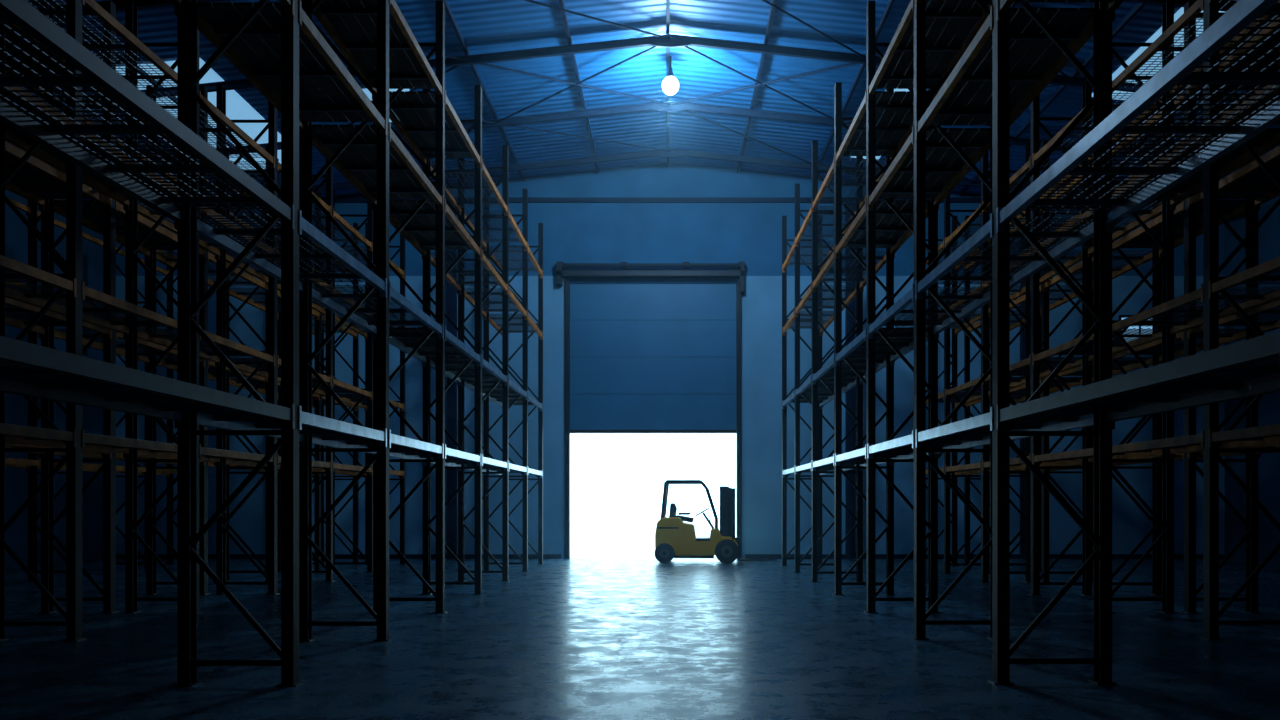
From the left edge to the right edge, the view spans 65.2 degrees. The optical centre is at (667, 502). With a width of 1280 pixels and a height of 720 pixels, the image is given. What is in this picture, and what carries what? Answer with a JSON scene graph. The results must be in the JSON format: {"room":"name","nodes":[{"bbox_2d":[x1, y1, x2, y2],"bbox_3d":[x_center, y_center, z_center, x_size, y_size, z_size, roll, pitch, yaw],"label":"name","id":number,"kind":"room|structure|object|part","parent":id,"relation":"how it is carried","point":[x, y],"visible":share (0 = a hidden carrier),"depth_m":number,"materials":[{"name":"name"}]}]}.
{"room":"warehouse interior","nodes":[
{"label":"warehouse interior","id":0,"kind":"room"},
{"bbox_2d":[5,189,102,568],"bbox_3d":[-15.100,-3.110,11.625,0.200,9.220,31.250,0,0,0],"label":"wall","id":1,"kind":"structure","parent":0,"point":[16,231],"depth_m":24.49,"materials":[{"name":"blue metal"}]},
{"bbox_2d":[0,558,1279,719],"bbox_3d":[0.000,1.600,11.525,30.400,0.200,31.450,0,0,0],"label":"floor","id":2,"kind":"structure","parent":0,"point":[572,638],"depth_m":10.24,"materials":[{"name":"concrete"}]},
{"bbox_2d":[5,155,176,580],"bbox_3d":[-11.775,-2.675,14.475,1.010,8.350,20.230,0,0,0],"label":"rack","id":3,"kind":"object","parent":2,"relation":"on","point":[31,464],"visible":0.19,"depth_m":19.25,"materials":[{"name":"metal"}]},
{"bbox_2d":[5,1,358,612],"bbox_3d":[-8.075,-2.675,14.475,1.010,8.350,20.230,0,0,0],"label":"rack","id":4,"kind":"object","parent":2,"relation":"on","point":[36,181],"visible":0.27,"depth_m":14.52,"materials":[{"name":"metal"}]},
{"bbox_2d":[0,0,404,640],"bbox_3d":[-6.925,-2.675,13.050,1.010,8.350,23.080,0,0,0],"label":"rack","id":5,"kind":"object","parent":2,"relation":"on","point":[72,441],"visible":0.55,"depth_m":13.64,"materials":[{"name":"metal"}]},
{"bbox_2d":[0,0,542,686],"bbox_3d":[-3.545,-2.675,13.050,1.010,8.350,23.080,0,0,0],"label":"rack","id":6,"kind":"object","parent":2,"relation":"on","point":[287,53],"visible":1,"depth_m":10.76,"materials":[{"name":"metal"}]},
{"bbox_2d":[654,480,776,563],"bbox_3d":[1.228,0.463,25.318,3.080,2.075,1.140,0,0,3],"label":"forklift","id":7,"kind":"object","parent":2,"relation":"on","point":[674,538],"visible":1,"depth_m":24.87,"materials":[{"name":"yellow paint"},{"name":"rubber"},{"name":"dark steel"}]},
{"bbox_3d":[0.344,0.247,25.335,0.627,0.494,0.540,0,0,3],"label":"seat","id":8,"kind":"part","parent":7,"relation":"part of","materials":[{"name":"black paint"}]},
{"bbox_3d":[0.469,0.990,25.358,1.400,0.780,1.020,0,0,3],"label":"chassis trim","id":9,"kind":"part","parent":7,"relation":"part of","materials":[{"name":"yellow paint"}]},
{"bbox_2d":[781,0,1279,684],"bbox_3d":[3.205,-2.675,12.750,1.010,8.350,22.480,0,0,0],"label":"rack","id":10,"kind":"object","parent":2,"relation":"on","point":[1007,53],"visible":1,"depth_m":10.21,"materials":[{"name":"metal"}]},
{"bbox_2d":[926,0,1279,639],"bbox_3d":[6.425,-2.675,12.750,1.010,8.350,22.480,0,0,0],"label":"rack","id":11,"kind":"object","parent":2,"relation":"on","point":[1214,288],"visible":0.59,"depth_m":13.68,"materials":[{"name":"metal"}]},
{"bbox_2d":[963,1,1279,612],"bbox_3d":[7.575,-2.675,14.125,1.010,8.350,19.730,0,0,0],"label":"rack","id":12,"kind":"object","parent":2,"relation":"on","point":[1251,183],"visible":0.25,"depth_m":14.47,"materials":[{"name":"metal"}]},
{"bbox_2d":[5,0,1279,215],"bbox_3d":[0.000,-8.459,11.525,30.400,1.721,31.450,0,0,0],"label":"ceiling","id":13,"kind":"structure","parent":0,"point":[485,26],"depth_m":20.68,"materials":[{"name":"blue metal"}]},
{"bbox_2d":[116,58,280,168],"bbox_3d":[-9.550,-8.185,21.500,1.700,0.188,5.800,0,0,0],"label":"skylight","id":14,"kind":"object","parent":13,"relation":"attached to","point":[237,108],"visible":0.21,"depth_m":20.92,"materials":[{"name":"glass"}]},
{"bbox_2d":[362,88,409,121],"bbox_3d":[-5.850,-8.573,21.500,0.900,0.104,1.800,0,0,0],"label":"skylight","id":15,"kind":"object","parent":13,"relation":"attached to","point":[367,92],"visible":0.14,"depth_m":20.82,"materials":[{"name":"glass"}]},
{"bbox_2d":[5,0,1278,214],"bbox_3d":[0.000,-8.271,11.500,30.012,1.847,31.000,0,0,0],"label":"roof frame","id":16,"kind":"object","parent":13,"relation":"attached to","point":[669,40],"visible":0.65,"depth_m":20.54,"materials":[{"name":"metal"}]},
{"bbox_2d":[662,56,678,94],"bbox_3d":[0.050,-8.811,20.600,0.340,0.778,0.340,0,0,0],"label":"lamp","id":17,"kind":"object","parent":13,"relation":"hanging from","point":[670,85],"visible":1,"depth_m":20.51,"materials":[{"name":"glass"}]},
{"bbox_3d":[0.050,-8.955,20.600,0.180,0.490,0.180,0,0,0],"label":"stem and cap","id":18,"kind":"part","parent":17,"relation":"part of","materials":[{"name":"metal"}]},
{"bbox_3d":[0.050,-8.600,20.600,0.340,0.357,0.340,0,0,0],"label":"bulb","id":19,"kind":"part","parent":17,"relation":"part of","materials":[{"name":"white glass"}]},
{"bbox_2d":[851,89,908,158],"bbox_3d":[4.950,-8.678,22.900,0.700,0.084,4.600,0,0,0],"label":"skylight","id":20,"kind":"object","parent":13,"relation":"attached to","point":[906,90],"visible":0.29,"depth_m":21.11,"materials":[{"name":"glass"}]},
{"bbox_2d":[1092,7,1223,99],"bbox_3d":[9.000,-8.253,18.400,0.800,0.094,4.000,0,0,0],"label":"skylight","id":21,"kind":"object","parent":13,"relation":"attached to","point":[1180,11],"visible":0.27,"depth_m":18.52,"materials":[{"name":"glass"}]},
{"bbox_2d":[116,162,1224,558],"bbox_3d":[0.000,-3.850,27.100,30.000,10.700,0.300,0,0,0],"label":"wall","id":22,"kind":"structure","parent":0,"point":[750,233],"depth_m":26.95,"materials":[{"name":"concrete"}]},
{"bbox_2d":[312,197,980,202],"bbox_3d":[0.000,-8.160,26.950,30.000,0.120,0.100,0,0,0],"label":"trim","id":23,"kind":"structure","parent":22,"relation":"attached to","point":[337,199],"depth_m":26.90,"materials":[{"name":"metal"}]},
{"bbox_2d":[555,261,745,558],"bbox_3d":[-0.475,-2.479,26.925,5.110,7.958,0.450,0,0,0],"label":"frame","id":24,"kind":"object","parent":22,"relation":"attached to","point":[560,273],"visible":0.99,"depth_m":26.86,"materials":[{"name":"metal"}]},
{"bbox_2d":[570,283,735,432],"bbox_3d":[-0.400,-3.920,27.085,4.520,4.060,0.090,0,0,0],"label":"roller door","id":25,"kind":"structure","parent":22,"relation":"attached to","point":[645,357],"depth_m":27.06,"materials":[{"name":"paint"}]},
{"bbox_2d":[116,554,1224,558],"bbox_3d":[0.000,1.440,26.930,30.000,0.120,0.040,0,0,0],"label":"baseboard","id":26,"kind":"structure","parent":22,"relation":"attached to","point":[118,556],"depth_m":26.91,"materials":[{"name":"metal"}]},
{"bbox_2d":[447,201,1025,558],"bbox_3d":[-0.450,-3.300,26.865,20.340,9.600,0.170,0,0,0],"label":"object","id":27,"kind":"structure","parent":22,"relation":"attached to","point":[451,291],"depth_m":26.78,"materials":[{"name":"metal"}]},
{"bbox_2d":[1118,315,1151,343],"bbox_3d":[12.750,-4.650,26.985,1.220,0.820,0.170,0,0,0],"label":"window","id":28,"kind":"structure","parent":22,"relation":"in","point":[1119,316],"depth_m":27.05,"materials":[{"name":"glass"}]},
{"bbox_2d":[1224,195,1279,563],"bbox_3d":[15.100,-3.115,11.625,0.200,9.230,31.250,0,0,0],"label":"wall","id":29,"kind":"structure","parent":0,"point":[1269,231],"depth_m":25.32,"materials":[{"name":"blue metal"}]},
{"label":"outside","id":30,"kind":"structure","parent":0,"visible":0},
{"bbox_2d":[570,520,735,557],"bbox_3d":[0.000,1.620,58.625,80.000,0.200,62.750,0,0,0],"label":"ground","id":31,"kind":"structure","parent":30,"point":[588,538],"depth_m":44.06,"materials":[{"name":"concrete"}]}
]}

